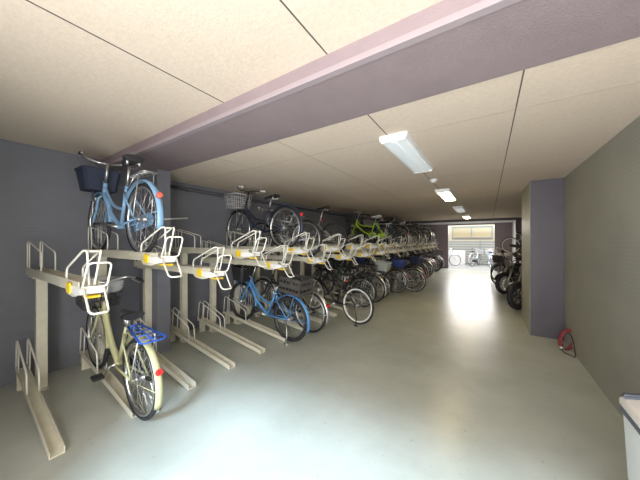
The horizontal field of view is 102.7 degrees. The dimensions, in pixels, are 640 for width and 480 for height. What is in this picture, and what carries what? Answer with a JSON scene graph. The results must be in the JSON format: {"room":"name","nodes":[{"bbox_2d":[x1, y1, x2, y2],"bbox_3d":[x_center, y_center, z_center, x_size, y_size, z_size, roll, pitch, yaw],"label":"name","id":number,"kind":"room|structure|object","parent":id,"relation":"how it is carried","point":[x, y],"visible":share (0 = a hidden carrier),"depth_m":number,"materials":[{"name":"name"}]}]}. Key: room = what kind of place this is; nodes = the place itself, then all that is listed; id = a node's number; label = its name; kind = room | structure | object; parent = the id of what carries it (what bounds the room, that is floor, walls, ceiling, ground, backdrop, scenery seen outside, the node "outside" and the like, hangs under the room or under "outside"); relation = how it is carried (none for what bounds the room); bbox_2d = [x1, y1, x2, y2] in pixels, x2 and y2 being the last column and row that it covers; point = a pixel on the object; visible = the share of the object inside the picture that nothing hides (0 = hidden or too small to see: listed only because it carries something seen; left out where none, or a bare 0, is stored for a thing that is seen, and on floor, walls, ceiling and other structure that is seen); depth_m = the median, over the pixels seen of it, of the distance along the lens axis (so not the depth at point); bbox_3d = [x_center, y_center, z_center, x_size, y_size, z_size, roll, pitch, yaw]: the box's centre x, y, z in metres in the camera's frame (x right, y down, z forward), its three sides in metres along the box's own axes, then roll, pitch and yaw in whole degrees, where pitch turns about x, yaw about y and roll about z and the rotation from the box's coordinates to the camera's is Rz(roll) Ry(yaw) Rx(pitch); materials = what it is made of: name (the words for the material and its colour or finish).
{"room":"parking garage","nodes":[
{"label":"parking garage","id":0,"kind":"room"},
{"bbox_2d":[0,139,399,386],"bbox_3d":[0.232,0.125,8.101,0.200,2.750,16.200,0,0,33],"label":"wall","id":1,"kind":"structure","parent":0,"point":[41,197],"depth_m":3.04,"materials":[{"name":"paint"}]},
{"bbox_2d":[170,185,380,221],"bbox_3d":[0.668,-0.825,8.514,0.075,0.060,11.330,0,0,33],"label":"pipe","id":2,"kind":"object","parent":1,"relation":"attached to","point":[185,189],"visible":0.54,"depth_m":5.08,"materials":[{"name":"metal"}]},
{"bbox_2d":[0,0,442,159],"bbox_3d":[-1.335,-1.139,0.882,5.100,0.222,2.410,0,0,33],"label":"ceiling","id":3,"kind":"structure","parent":0,"point":[99,79],"depth_m":1.41,"materials":[{"name":"grey"}]},
{"bbox_2d":[0,268,627,479],"bbox_3d":[3.054,1.600,6.249,6.950,0.200,16.200,0,0,33],"label":"floor","id":4,"kind":"structure","parent":0,"point":[444,380],"depth_m":2.28,"materials":[{"name":"paint"}]},
{"bbox_2d":[15,338,64,459],"bbox_3d":[-2.444,1.252,2.202,1.515,0.500,0.089,0,0,34],"label":"bike rack","id":5,"kind":"object","parent":4,"relation":"on","point":[52,441],"visible":1,"depth_m":2.18,"materials":[{"name":"beige metal"}]},
{"bbox_2d":[26,241,111,390],"bbox_3d":[-2.216,0.754,2.177,1.927,1.493,0.153,0,0,33],"label":"bike rack","id":6,"kind":"object","parent":4,"relation":"on","point":[75,285],"visible":0.98,"depth_m":2.40,"materials":[{"name":"beige metal"}]},
{"bbox_2d":[26,267,98,296],"bbox_3d":[-2.304,0.340,2.230,1.720,0.114,0.110,0,0,33],"label":"tray","id":7,"kind":"object","parent":6,"relation":"on","point":[71,282],"depth_m":2.04,"materials":[{"name":"beige paint"}]},
{"bbox_2d":[79,327,142,418],"bbox_3d":[-2.178,1.252,2.607,1.515,0.500,0.089,0,0,34],"label":"bike rack","id":8,"kind":"object","parent":4,"relation":"on","point":[110,381],"visible":0.56,"depth_m":2.60,"materials":[{"name":"beige metal"}]},
{"bbox_2d":[75,276,166,420],"bbox_3d":[-1.935,0.942,2.450,1.765,1.112,0.530,0,0,29],"label":"bicycle","id":9,"kind":"object","parent":4,"relation":"on","point":[130,363],"visible":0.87,"depth_m":2.28,"materials":[{"name":"beige paint"}]},
{"bbox_2d":[75,280,123,337],"bbox_3d":[-2.356,0.718,2.729,0.348,0.642,0.406,0,0,33],"label":"basket","id":10,"kind":"object","parent":9,"relation":"on","point":[97,306],"depth_m":2.70,"materials":[{"name":"metal"}]},
{"bbox_2d":[87,226,182,367],"bbox_3d":[-1.950,0.666,2.582,1.927,1.668,0.153,0,0,33],"label":"bike rack","id":11,"kind":"object","parent":4,"relation":"on","point":[163,258],"visible":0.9,"depth_m":2.40,"materials":[{"name":"beige metal"}]},
{"bbox_2d":[87,249,170,265],"bbox_3d":[-2.038,0.165,2.635,1.720,0.114,0.110,0,0,33],"label":"tray","id":12,"kind":"object","parent":11,"relation":"on","point":[150,258],"depth_m":2.38,"materials":[{"name":"beige paint"}]},
{"bbox_2d":[74,151,187,252],"bbox_3d":[-2.058,-0.374,2.659,1.747,1.028,0.534,0,0,24],"label":"bicycle","id":13,"kind":"object","parent":11,"relation":"on","point":[105,182],"visible":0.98,"depth_m":2.56,"materials":[{"name":"blue metal"}]},
{"bbox_2d":[74,165,121,193],"bbox_3d":[-2.543,-0.675,2.943,0.309,0.240,0.360,0,0,33],"label":"basket","id":14,"kind":"object","parent":13,"relation":"on","point":[90,179],"depth_m":2.84,"materials":[{"name":"blue plastic"}]},
{"bbox_2d":[139,169,169,352],"bbox_3d":[-2.306,0.287,3.567,0.529,2.426,0.165,0,0,33],"label":"column","id":15,"kind":"structure","parent":4,"relation":"on","point":[160,279],"depth_m":3.43,"materials":[{"name":"paint"}]},
{"bbox_2d":[128,318,195,389],"bbox_3d":[-1.912,1.252,3.013,1.515,0.500,0.089,0,0,34],"label":"bike rack","id":16,"kind":"object","parent":4,"relation":"on","point":[169,367],"visible":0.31,"depth_m":2.82,"materials":[{"name":"beige metal"}]},
{"bbox_2d":[134,241,231,353],"bbox_3d":[-1.684,0.754,2.988,1.927,1.493,0.153,0,0,33],"label":"bike rack","id":17,"kind":"object","parent":4,"relation":"on","point":[203,272],"visible":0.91,"depth_m":2.98,"materials":[{"name":"beige metal"}]},
{"bbox_2d":[134,261,218,278],"bbox_3d":[-1.772,0.340,3.041,1.720,0.114,0.110,0,0,33],"label":"tray","id":18,"kind":"object","parent":17,"relation":"on","point":[203,272],"depth_m":2.79,"materials":[{"name":"beige paint"}]},
{"bbox_2d":[170,307,234,369],"bbox_3d":[-1.646,1.252,3.418,1.515,0.500,0.089,0,0,34],"label":"bike rack","id":19,"kind":"object","parent":4,"relation":"on","point":[229,364],"visible":0.8,"depth_m":3.43,"materials":[{"name":"beige metal"}]},
{"bbox_2d":[171,229,267,342],"bbox_3d":[-1.417,0.666,3.393,1.927,1.668,0.153,0,0,33],"label":"bike rack","id":20,"kind":"object","parent":4,"relation":"on","point":[236,253],"visible":0.97,"depth_m":3.66,"materials":[{"name":"beige metal"}]},
{"bbox_2d":[171,247,255,258],"bbox_3d":[-1.506,0.165,3.446,1.720,0.114,0.110,0,0,33],"label":"tray","id":21,"kind":"object","parent":20,"relation":"on","point":[236,253],"depth_m":3.28,"materials":[{"name":"beige paint"}]},
{"bbox_2d":[197,301,264,353],"bbox_3d":[-1.380,1.252,3.824,1.515,0.500,0.089,0,0,34],"label":"bike rack","id":22,"kind":"object","parent":4,"relation":"on","point":[203,321],"visible":1,"depth_m":3.87,"materials":[{"name":"beige metal"}]},
{"bbox_2d":[201,240,294,332],"bbox_3d":[-1.151,0.754,3.799,1.927,1.493,0.153,0,0,33],"label":"bike rack","id":23,"kind":"object","parent":4,"relation":"on","point":[279,265],"visible":0.88,"depth_m":3.84,"materials":[{"name":"beige metal"}]},
{"bbox_2d":[201,257,282,269],"bbox_3d":[-1.240,0.340,3.852,1.720,0.114,0.110,0,0,33],"label":"tray","id":24,"kind":"object","parent":23,"relation":"on","point":[271,264],"depth_m":3.69,"materials":[{"name":"beige paint"}]},
{"bbox_2d":[223,295,285,341],"bbox_3d":[-1.114,1.252,4.229,1.515,0.500,0.089,0,0,34],"label":"bike rack","id":25,"kind":"object","parent":4,"relation":"on","point":[228,314],"visible":0.93,"depth_m":4.27,"materials":[{"name":"beige metal"}]},
{"bbox_2d":[226,231,315,323],"bbox_3d":[-0.885,0.666,4.204,1.927,1.668,0.153,0,0,33],"label":"bike rack","id":26,"kind":"object","parent":4,"relation":"on","point":[297,250],"visible":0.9,"depth_m":4.10,"materials":[{"name":"beige metal"}]},
{"bbox_2d":[224,186,303,246],"bbox_3d":[-0.986,-0.377,4.264,1.772,1.033,0.529,0,0,33],"label":"bicycle","id":27,"kind":"object","parent":26,"relation":"on","point":[271,230],"visible":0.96,"depth_m":4.21,"materials":[{"name":"blue paint"}]},
{"bbox_2d":[224,192,251,225],"bbox_3d":[-1.446,-0.499,4.566,0.344,0.619,0.360,0,0,33],"label":"basket","id":28,"kind":"object","parent":27,"relation":"on","point":[235,212],"depth_m":4.51,"materials":[{"name":"silver metal"}]},
{"bbox_2d":[226,246,303,254],"bbox_3d":[-0.974,0.165,4.257,1.720,0.114,0.110,0,0,33],"label":"tray","id":29,"kind":"object","parent":26,"relation":"on","point":[297,250],"depth_m":4.00,"materials":[{"name":"beige paint"}]},
{"bbox_2d":[230,264,313,345],"bbox_3d":[-0.867,0.938,4.069,1.756,1.121,0.530,0,0,29],"label":"bicycle","id":30,"kind":"object","parent":4,"relation":"on","point":[242,274],"visible":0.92,"depth_m":3.88,"materials":[{"name":"blue paint"}]},
{"bbox_2d":[231,264,257,301],"bbox_3d":[-1.276,0.732,4.340,0.329,0.616,0.365,0,0,33],"label":"basket","id":31,"kind":"object","parent":30,"relation":"on","point":[242,275],"depth_m":4.25,"materials":[{"name":"black metal"}]},
{"bbox_2d":[245,293,302,330],"bbox_3d":[-0.848,1.252,4.635,1.515,0.500,0.089,0,0,34],"label":"bike rack","id":32,"kind":"object","parent":4,"relation":"on","point":[296,325],"visible":0.44,"depth_m":4.67,"materials":[{"name":"metal"}]},
{"bbox_2d":[253,265,329,334],"bbox_3d":[-0.580,0.979,4.482,1.737,1.060,0.538,0,0,23],"label":"bicycle","id":33,"kind":"object","parent":32,"relation":"on","point":[266,280],"visible":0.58,"depth_m":4.28,"materials":[{"name":"black paint"}]},
{"bbox_2d":[247,240,332,317],"bbox_3d":[-0.619,0.754,4.610,1.927,1.493,0.153,0,0,33],"label":"bike rack","id":34,"kind":"object","parent":4,"relation":"on","point":[319,260],"visible":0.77,"depth_m":4.47,"materials":[{"name":"beige metal"}]},
{"bbox_2d":[250,207,321,256],"bbox_3d":[-0.692,-0.140,4.651,1.740,0.909,0.575,0,0,33],"label":"bicycle","id":35,"kind":"object","parent":34,"relation":"on","point":[314,224],"visible":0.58,"depth_m":4.49,"materials":[{"name":"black metal"}]},
{"bbox_2d":[257,255,321,263],"bbox_3d":[-0.708,0.340,4.663,1.720,0.114,0.110,0,0,33],"label":"tray","id":36,"kind":"object","parent":34,"relation":"on","point":[276,257],"depth_m":4.41,"materials":[{"name":"beige paint"}]},
{"bbox_2d":[263,287,322,323],"bbox_3d":[-0.582,1.252,5.040,1.515,0.500,0.089,0,0,34],"label":"bike rack","id":37,"kind":"object","parent":4,"relation":"on","point":[313,318],"visible":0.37,"depth_m":4.96,"materials":[{"name":"metal"}]},
{"bbox_2d":[265,234,346,302],"bbox_3d":[-0.353,0.666,5.015,1.927,1.668,0.153,0,0,33],"label":"bike rack","id":38,"kind":"object","parent":4,"relation":"on","point":[334,248],"visible":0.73,"depth_m":4.69,"materials":[{"name":"beige metal"}]},
{"bbox_2d":[265,245,336,251],"bbox_3d":[-0.442,0.165,5.068,1.720,0.114,0.110,0,0,33],"label":"tray","id":39,"kind":"object","parent":38,"relation":"on","point":[322,249],"depth_m":4.68,"materials":[{"name":"beige paint"}]},
{"bbox_2d":[279,293,336,316],"bbox_3d":[-0.316,1.252,5.446,1.515,0.500,0.089,0,0,34],"label":"bike rack","id":40,"kind":"object","parent":4,"relation":"on","point":[333,314],"visible":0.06,"depth_m":5.15,"materials":[{"name":"metal"}]},
{"bbox_2d":[302,264,373,326],"bbox_3d":[0.213,0.995,4.894,0.566,1.018,1.692,0,0,-37],"label":"bicycle","id":41,"kind":"object","parent":40,"relation":"on","point":[338,301],"visible":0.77,"depth_m":4.74,"materials":[{"name":"black paint"}]},
{"bbox_2d":[280,243,357,302],"bbox_3d":[-0.087,0.754,5.421,1.927,1.493,0.153,0,0,33],"label":"bike rack","id":42,"kind":"object","parent":4,"relation":"on","point":[335,256],"visible":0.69,"depth_m":5.12,"materials":[{"name":"beige metal"}]},
{"bbox_2d":[280,206,346,253],"bbox_3d":[-0.193,-0.193,5.484,1.740,1.014,0.575,0,0,33],"label":"bicycle","id":43,"kind":"object","parent":42,"relation":"on","point":[324,207],"visible":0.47,"depth_m":5.28,"materials":[{"name":"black metal"}]},
{"bbox_2d":[280,252,348,259],"bbox_3d":[-0.176,0.340,5.474,1.720,0.114,0.110,0,0,33],"label":"tray","id":44,"kind":"object","parent":42,"relation":"on","point":[336,256],"depth_m":5.14,"materials":[{"name":"beige paint"}]},
{"bbox_2d":[307,282,354,304],"bbox_3d":[0.216,1.252,6.257,1.515,0.500,0.089,0,0,34],"label":"bike rack","id":45,"kind":"object","parent":4,"relation":"on","point":[326,296],"visible":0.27,"depth_m":6.23,"materials":[{"name":"metal"}]},
{"bbox_2d":[312,258,377,307],"bbox_3d":[0.523,0.976,6.059,1.756,1.064,0.530,0,0,29],"label":"bicycle","id":46,"kind":"object","parent":45,"relation":"on","point":[356,269],"visible":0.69,"depth_m":5.85,"materials":[{"name":"black paint"}]},
{"bbox_2d":[315,260,330,277],"bbox_3d":[0.101,0.766,6.335,0.355,0.565,0.364,0,0,33],"label":"basket","id":47,"kind":"object","parent":46,"relation":"on","point":[324,271],"depth_m":6.26,"materials":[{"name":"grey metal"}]},
{"bbox_2d":[356,262,377,276],"bbox_3d":[1.038,0.655,5.694,0.389,0.233,0.350,8,5,34],"label":"basket","id":48,"kind":"object","parent":46,"relation":"on","point":[366,274],"depth_m":5.64,"materials":[{"name":"grey metal"}]},
{"bbox_2d":[296,233,367,301],"bbox_3d":[0.179,0.666,5.826,1.927,1.668,0.153,0,0,33],"label":"bike rack","id":49,"kind":"object","parent":4,"relation":"on","point":[348,247],"visible":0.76,"depth_m":5.51,"materials":[{"name":"beige metal"}]},
{"bbox_2d":[299,244,358,249],"bbox_3d":[0.090,0.165,5.879,1.720,0.114,0.110,0,0,33],"label":"tray","id":50,"kind":"object","parent":49,"relation":"on","point":[348,247],"depth_m":5.48,"materials":[{"name":"beige paint"}]},
{"bbox_2d":[309,240,375,297],"bbox_3d":[0.445,0.754,6.232,1.927,1.493,0.153,0,0,33],"label":"bike rack","id":51,"kind":"object","parent":4,"relation":"on","point":[359,254],"visible":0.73,"depth_m":5.89,"materials":[{"name":"metal"}]},
{"bbox_2d":[309,251,367,256],"bbox_3d":[0.356,0.340,6.285,1.720,0.114,0.110,0,0,33],"label":"tray","id":52,"kind":"object","parent":51,"relation":"on","point":[359,254],"depth_m":5.90,"materials":[{"name":"beige paint"}]},
{"bbox_2d":[322,235,383,275],"bbox_3d":[0.711,0.666,6.637,1.927,1.668,0.153,0,0,33],"label":"bike rack","id":53,"kind":"object","parent":4,"relation":"on","point":[368,245],"visible":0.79,"depth_m":6.27,"materials":[{"name":"metal"}]},
{"bbox_2d":[328,244,375,248],"bbox_3d":[0.622,0.165,6.690,1.720,0.114,0.110,0,0,33],"label":"tray","id":54,"kind":"object","parent":53,"relation":"on","point":[366,246],"depth_m":6.29,"materials":[{"name":"beige paint"}]},
{"bbox_2d":[323,258,386,302],"bbox_3d":[0.819,0.968,6.439,1.761,1.080,0.431,0,0,31],"label":"bicycle","id":55,"kind":"object","parent":4,"relation":"on","point":[337,265],"visible":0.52,"depth_m":6.30,"materials":[{"name":"green paint"}]},
{"bbox_2d":[327,258,341,275],"bbox_3d":[0.401,0.764,6.718,0.343,0.578,0.365,0,0,33],"label":"basket","id":56,"kind":"object","parent":55,"relation":"on","point":[337,265],"depth_m":6.61,"materials":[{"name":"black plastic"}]},
{"bbox_2d":[325,241,389,284],"bbox_3d":[0.977,0.754,7.043,1.927,1.493,0.153,0,0,33],"label":"bike rack","id":57,"kind":"object","parent":4,"relation":"on","point":[371,252],"visible":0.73,"depth_m":6.70,"materials":[{"name":"metal"}]},
{"bbox_2d":[342,250,381,254],"bbox_3d":[0.888,0.340,7.096,1.720,0.114,0.110,0,0,33],"label":"tray","id":58,"kind":"object","parent":57,"relation":"on","point":[375,252],"depth_m":6.77,"materials":[{"name":"beige paint"}]},
{"bbox_2d":[332,256,391,298],"bbox_3d":[1.071,0.981,6.859,1.756,1.053,0.530,0,0,29],"label":"bicycle","id":59,"kind":"object","parent":4,"relation":"on","point":[382,266],"visible":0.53,"depth_m":6.50,"materials":[{"name":"black paint"}]},
{"bbox_2d":[374,260,391,271],"bbox_3d":[1.589,0.657,6.491,0.381,0.222,0.330,8,4,34],"label":"basket","id":60,"kind":"object","parent":59,"relation":"on","point":[382,266],"depth_m":6.39,"materials":[{"name":"grey metal"}]},
{"bbox_2d":[333,235,395,282],"bbox_3d":[1.243,0.666,7.448,1.927,1.668,0.153,0,0,33],"label":"bike rack","id":61,"kind":"object","parent":4,"relation":"on","point":[381,245],"visible":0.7,"depth_m":7.04,"materials":[{"name":"metal"}]},
{"bbox_2d":[344,210,393,243],"bbox_3d":[1.363,-0.355,7.364,1.530,0.989,0.581,0,0,33],"label":"bicycle","id":62,"kind":"object","parent":61,"relation":"on","point":[349,217],"visible":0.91,"depth_m":7.39,"materials":[{"name":"paint"}]},
{"bbox_2d":[344,213,357,235],"bbox_3d":[0.941,-0.448,7.641,0.340,0.666,0.360,0,0,33],"label":"basket","id":63,"kind":"object","parent":62,"relation":"on","point":[349,217],"depth_m":7.54,"materials":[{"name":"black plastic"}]},
{"bbox_2d":[341,240,400,284],"bbox_3d":[1.509,0.754,7.854,1.927,1.493,0.153,0,0,33],"label":"bike rack","id":64,"kind":"object","parent":4,"relation":"on","point":[388,251],"visible":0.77,"depth_m":7.55,"materials":[{"name":"metal"}]},
{"bbox_2d":[344,249,393,253],"bbox_3d":[1.420,0.340,7.907,1.720,0.114,0.110,0,0,33],"label":"tray","id":65,"kind":"object","parent":64,"relation":"on","point":[389,251],"depth_m":7.56,"materials":[{"name":"beige paint"}]},
{"bbox_2d":[347,235,405,275],"bbox_3d":[1.775,0.666,8.259,1.927,1.668,0.153,0,0,33],"label":"bike rack","id":66,"kind":"object","parent":4,"relation":"on","point":[394,244],"visible":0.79,"depth_m":7.94,"materials":[{"name":"metal"}]},
{"bbox_2d":[347,214,398,242],"bbox_3d":[1.684,-0.361,8.307,1.742,1.002,0.474,0,0,22],"label":"bicycle","id":67,"kind":"object","parent":66,"relation":"on","point":[362,215],"visible":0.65,"depth_m":8.19,"materials":[{"name":"black paint"}]},
{"bbox_2d":[355,240,409,268],"bbox_3d":[2.041,0.754,8.665,1.927,1.493,0.153,0,0,33],"label":"bike rack","id":68,"kind":"object","parent":4,"relation":"on","point":[399,250],"visible":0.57,"depth_m":8.27,"materials":[{"name":"metal"}]},
{"bbox_2d":[359,219,408,248],"bbox_3d":[2.093,-0.196,8.606,1.723,1.022,0.483,0,0,22],"label":"bicycle","id":69,"kind":"object","parent":68,"relation":"on","point":[394,230],"visible":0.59,"depth_m":8.43,"materials":[{"name":"black paint"}]},
{"bbox_2d":[362,236,412,272],"bbox_3d":[2.307,0.666,9.070,1.927,1.668,0.153,0,0,33],"label":"bike rack","id":70,"kind":"object","parent":4,"relation":"on","point":[362,236],"visible":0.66,"depth_m":8.67,"materials":[{"name":"metal"}]},
{"bbox_2d":[363,218,409,242],"bbox_3d":[2.277,-0.342,9.093,1.772,0.964,0.468,0,0,33],"label":"bicycle","id":71,"kind":"object","parent":70,"relation":"on","point":[368,222],"visible":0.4,"depth_m":8.93,"materials":[{"name":"blue paint"}]},
{"bbox_2d":[363,220,373,230],"bbox_3d":[1.801,-0.464,9.395,0.370,0.550,0.370,0,0,33],"label":"basket","id":72,"kind":"object","parent":71,"relation":"on","point":[368,222],"depth_m":9.32,"materials":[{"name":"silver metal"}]},
{"bbox_2d":[371,255,426,292],"bbox_3d":[2.281,0.990,7.691,1.746,1.024,0.535,0,0,25],"label":"bicycle","id":73,"kind":"object","parent":4,"relation":"on","point":[401,279],"visible":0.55,"depth_m":7.46,"materials":[{"name":"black metal"}]},
{"bbox_2d":[371,257,384,271],"bbox_3d":[1.828,0.830,7.970,0.353,0.577,0.366,0,0,33],"label":"basket","id":74,"kind":"object","parent":73,"relation":"on","point":[379,258],"depth_m":7.96,"materials":[{"name":"silver metal"}]},
{"bbox_2d":[374,253,424,285],"bbox_3d":[2.647,0.970,8.713,1.769,1.071,0.471,0,0,31],"label":"bicycle","id":75,"kind":"object","parent":4,"relation":"on","point":[413,257],"visible":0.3,"depth_m":8.33,"materials":[{"name":"red paint"}]},
{"bbox_2d":[409,256,423,263],"bbox_3d":[3.145,0.650,8.365,0.422,0.237,0.391,5,3,34],"label":"basket","id":76,"kind":"object","parent":75,"relation":"on","point":[422,258],"depth_m":8.23,"materials":[{"name":"plastic"}]},
{"bbox_2d":[490,254,521,284],"bbox_3d":[6.515,0.993,8.595,1.772,1.013,0.529,0,0,-9],"label":"bicycle","id":77,"kind":"object","parent":4,"relation":"on","point":[497,259],"visible":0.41,"depth_m":8.50,"materials":[{"name":"red paint"}]},
{"bbox_2d":[491,257,507,271],"bbox_3d":[5.950,0.872,8.508,0.469,0.597,0.472,0,0,33],"label":"basket","id":78,"kind":"object","parent":77,"relation":"on","point":[497,259],"depth_m":8.49,"materials":[{"name":"grey metal"}]},
{"bbox_2d":[490,253,521,280],"bbox_3d":[7.026,0.983,9.336,1.772,1.033,0.529,0,0,-7],"label":"bicycle","id":79,"kind":"object","parent":4,"relation":"on","point":[499,256],"visible":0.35,"depth_m":9.26,"materials":[{"name":"green paint"}]},
{"bbox_2d":[491,255,504,269],"bbox_3d":[6.464,0.865,9.270,0.430,0.611,0.436,0,0,33],"label":"basket","id":80,"kind":"object","parent":79,"relation":"on","point":[499,256],"depth_m":9.23,"materials":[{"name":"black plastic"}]},
{"bbox_2d":[494,247,520,255],"bbox_3d":[7.942,0.871,10.033,1.927,1.258,0.153,0,0,33],"label":"bike rack","id":81,"kind":"object","parent":4,"relation":"on","point":[496,247],"visible":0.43,"depth_m":10.31,"materials":[{"name":"metal"}]},
{"bbox_2d":[501,232,521,252],"bbox_3d":[8.082,0.055,9.948,1.740,0.989,0.575,0,0,33],"label":"bicycle","id":82,"kind":"object","parent":81,"relation":"on","point":[519,246],"visible":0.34,"depth_m":10.13,"materials":[{"name":"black metal"}]},
{"bbox_2d":[494,250,521,293],"bbox_3d":[5.711,0.890,7.284,1.881,1.216,0.705,0,0,-17],"label":"motorcycle","id":83,"kind":"object","parent":4,"relation":"on","point":[499,277],"visible":0.38,"depth_m":7.08,"materials":[{"name":"black metal"}]},
{"bbox_2d":[505,252,521,309],"bbox_3d":[4.865,0.890,5.685,1.881,1.216,0.705,0,0,-17],"label":"motorcycle","id":84,"kind":"object","parent":4,"relation":"on","point":[511,289],"visible":0.25,"depth_m":5.45,"materials":[{"name":"grey"}]},
{"bbox_2d":[522,178,563,339],"bbox_3d":[3.805,0.285,4.428,0.394,2.429,1.180,0,0,33],"label":"column","id":85,"kind":"structure","parent":4,"relation":"on","point":[542,200],"depth_m":3.96,"materials":[{"name":"purple paint"}]},
{"bbox_2d":[558,329,575,357],"bbox_3d":[3.302,1.364,3.428,0.337,0.292,0.185,0,0,-44],"label":"coil","id":86,"kind":"object","parent":4,"relation":"on","point":[562,334],"visible":0.86,"depth_m":3.49,"materials":[{"name":"red plastic"}]},
{"bbox_2d":[619,392,639,479],"bbox_3d":[1.490,1.091,0.954,0.360,0.818,0.580,0,0,33],"label":"cabinet","id":87,"kind":"object","parent":4,"relation":"on","point":[629,405],"visible":1,"depth_m":1.19,"materials":[{"name":"metal"}]},
{"bbox_3d":[1.280,1.252,7.878,1.515,0.500,0.089,0,0,34],"label":"bike rack","id":88,"kind":"object","parent":4,"relation":"on","visible":0},
{"bbox_2d":[352,255,408,293],"bbox_3d":[1.733,0.988,7.581,1.766,1.037,0.530,0,0,29],"label":"bicycle","id":89,"kind":"object","parent":88,"relation":"on","point":[399,263],"visible":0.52,"depth_m":7.25,"materials":[{"name":"black paint"}]},
{"bbox_2d":[391,258,407,267],"bbox_3d":[2.234,0.652,7.225,0.422,0.237,0.391,7,4,34],"label":"basket","id":90,"kind":"object","parent":89,"relation":"on","point":[399,263],"depth_m":7.08,"materials":[{"name":"blue fabric"}]},
{"bbox_3d":[1.813,1.252,8.690,1.515,0.500,0.089,0,0,34],"label":"bike rack","id":91,"kind":"object","parent":4,"relation":"on","visible":0},
{"bbox_2d":[368,254,421,288],"bbox_3d":[2.387,0.993,8.300,1.768,1.022,0.450,0,0,32],"label":"bicycle","id":92,"kind":"object","parent":91,"relation":"on","point":[413,260],"visible":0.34,"depth_m":8.00,"materials":[{"name":"red paint"}]},
{"bbox_2d":[405,256,420,265],"bbox_3d":[2.884,0.651,7.943,0.389,0.233,0.350,5,3,35],"label":"basket","id":93,"kind":"object","parent":92,"relation":"on","point":[413,260],"depth_m":7.91,"materials":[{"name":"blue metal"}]},
{"bbox_2d":[169,37,639,221],"bbox_3d":[3.868,-1.089,7.491,6.550,0.322,13.230,0,0,33],"label":"ceiling","id":94,"kind":"structure","parent":0,"point":[484,142],"depth_m":2.63,"materials":[{"name":"grey"}]},
{"bbox_2d":[379,131,432,173],"bbox_3d":[0.984,-0.897,2.775,0.250,0.066,1.260,0,0,33],"label":"ceiling lamp","id":95,"kind":"object","parent":94,"relation":"attached to","point":[402,145],"visible":1,"depth_m":2.53,"materials":[{"name":"white plastic"}]},
{"bbox_2d":[385,139,430,172],"bbox_3d":[0.984,-0.876,2.775,0.200,0.024,1.200,0,0,33],"label":"diffuser","id":96,"kind":"object","parent":95,"relation":"attached to","point":[405,150],"depth_m":2.64,"materials":[{"name":"white plastic"}]},
{"bbox_2d":[435,188,456,200],"bbox_3d":[2.569,-0.897,5.192,0.250,0.066,1.260,0,0,33],"label":"ceiling lamp","id":97,"kind":"object","parent":94,"relation":"attached to","point":[447,194],"visible":1,"depth_m":4.97,"materials":[{"name":"white plastic"}]},
{"bbox_2d":[438,192,454,200],"bbox_3d":[2.569,-0.876,5.192,0.200,0.024,1.200,0,0,33],"label":"diffuser","id":98,"kind":"object","parent":97,"relation":"attached to","point":[446,196],"depth_m":5.13,"materials":[{"name":"white"}]},
{"bbox_2d":[394,217,515,223],"bbox_3d":[5.947,-0.880,11.981,5.100,0.100,0.160,0,0,33],"label":"beam","id":99,"kind":"structure","parent":94,"relation":"attached to","point":[512,218],"depth_m":11.52,"materials":[{"name":"purple paint"}]},
{"bbox_2d":[403,220,514,224],"bbox_3d":[6.441,-0.880,12.734,5.100,0.100,1.640,0,0,33],"label":"ceiling","id":100,"kind":"structure","parent":0,"point":[502,221],"depth_m":12.14,"materials":[{"name":"white paint"}]},
{"bbox_2d":[409,222,511,270],"bbox_3d":[6.960,0.125,13.524,5.100,2.750,0.250,0,0,33],"label":"wall","id":101,"kind":"structure","parent":0,"point":[502,230],"depth_m":13.52,"materials":[{"name":"paint"}]},
{"bbox_2d":[512,220,515,262],"bbox_3d":[8.687,0.125,11.326,0.200,2.750,2.030,0,0,33],"label":"wall","id":102,"kind":"structure","parent":0,"point":[513,222],"depth_m":11.39,"materials":[{"name":"white paint"}]},
{"bbox_2d":[516,217,521,262],"bbox_3d":[8.697,0.125,10.201,1.450,2.750,0.200,0,0,33],"label":"wall","id":103,"kind":"structure","parent":0,"point":[518,219],"depth_m":10.45,"materials":[{"name":"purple paint"}]},
{"bbox_2d":[564,116,639,417],"bbox_3d":[2.821,0.125,1.247,1.450,2.750,7.580,0,0,33],"label":"wall","id":104,"kind":"structure","parent":0,"point":[602,194],"depth_m":2.45,"materials":[{"name":"grey paint"}]},
{"label":"outside","id":105,"kind":"structure","parent":0,"visible":0},
{"bbox_2d":[449,262,494,270],"bbox_3d":[10.828,1.635,17.414,17.000,0.230,11.000,0,0,33],"label":"ground","id":106,"kind":"structure","parent":105,"point":[484,266],"depth_m":14.68,"materials":[{"name":"concrete"}]},
{"bbox_2d":[449,250,464,264],"bbox_3d":[8.211,1.085,15.932,1.450,0.870,0.250,0,0,33],"label":"wall","id":107,"kind":"structure","parent":106,"relation":"on","point":[461,254],"depth_m":15.65,"materials":[{"name":"paint"}]},
{"bbox_2d":[449,224,494,263],"bbox_3d":[10.644,-1.490,17.134,17.000,6.020,0.470,0,0,33],"label":"facade opposite","id":108,"kind":"structure","parent":106,"relation":"on","point":[456,232],"depth_m":17.16,"materials":[{"name":"beige paint"}]},
{"bbox_2d":[449,240,494,263],"bbox_3d":[9.130,0.770,16.285,6.000,1.500,0.110,0,0,33],"label":"fence","id":109,"kind":"object","parent":106,"relation":"on","point":[479,241],"visible":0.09,"depth_m":15.94,"materials":[{"name":"grey metal"}]},
{"bbox_2d":[468,248,483,265],"bbox_3d":[9.124,1.003,15.046,1.772,1.033,0.529,0,0,-37],"label":"bicycle","id":110,"kind":"object","parent":106,"relation":"on","point":[473,260],"visible":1,"depth_m":15.07,"materials":[{"name":"silver metal"}]},
{"bbox_3d":[3.122,-1.380,6.354,6.950,0.240,16.450,0,0,33],"label":"roof slab","id":111,"kind":"structure","parent":0,"visible":0},
{"bbox_2d":[101,0,639,174],"bbox_3d":[-0.522,-1.084,2.121,5.100,0.332,0.566,0,0,33],"label":"beam","id":112,"kind":"structure","parent":111,"relation":"attached to","point":[444,46],"depth_m":1.39,"materials":[{"name":"paint"}]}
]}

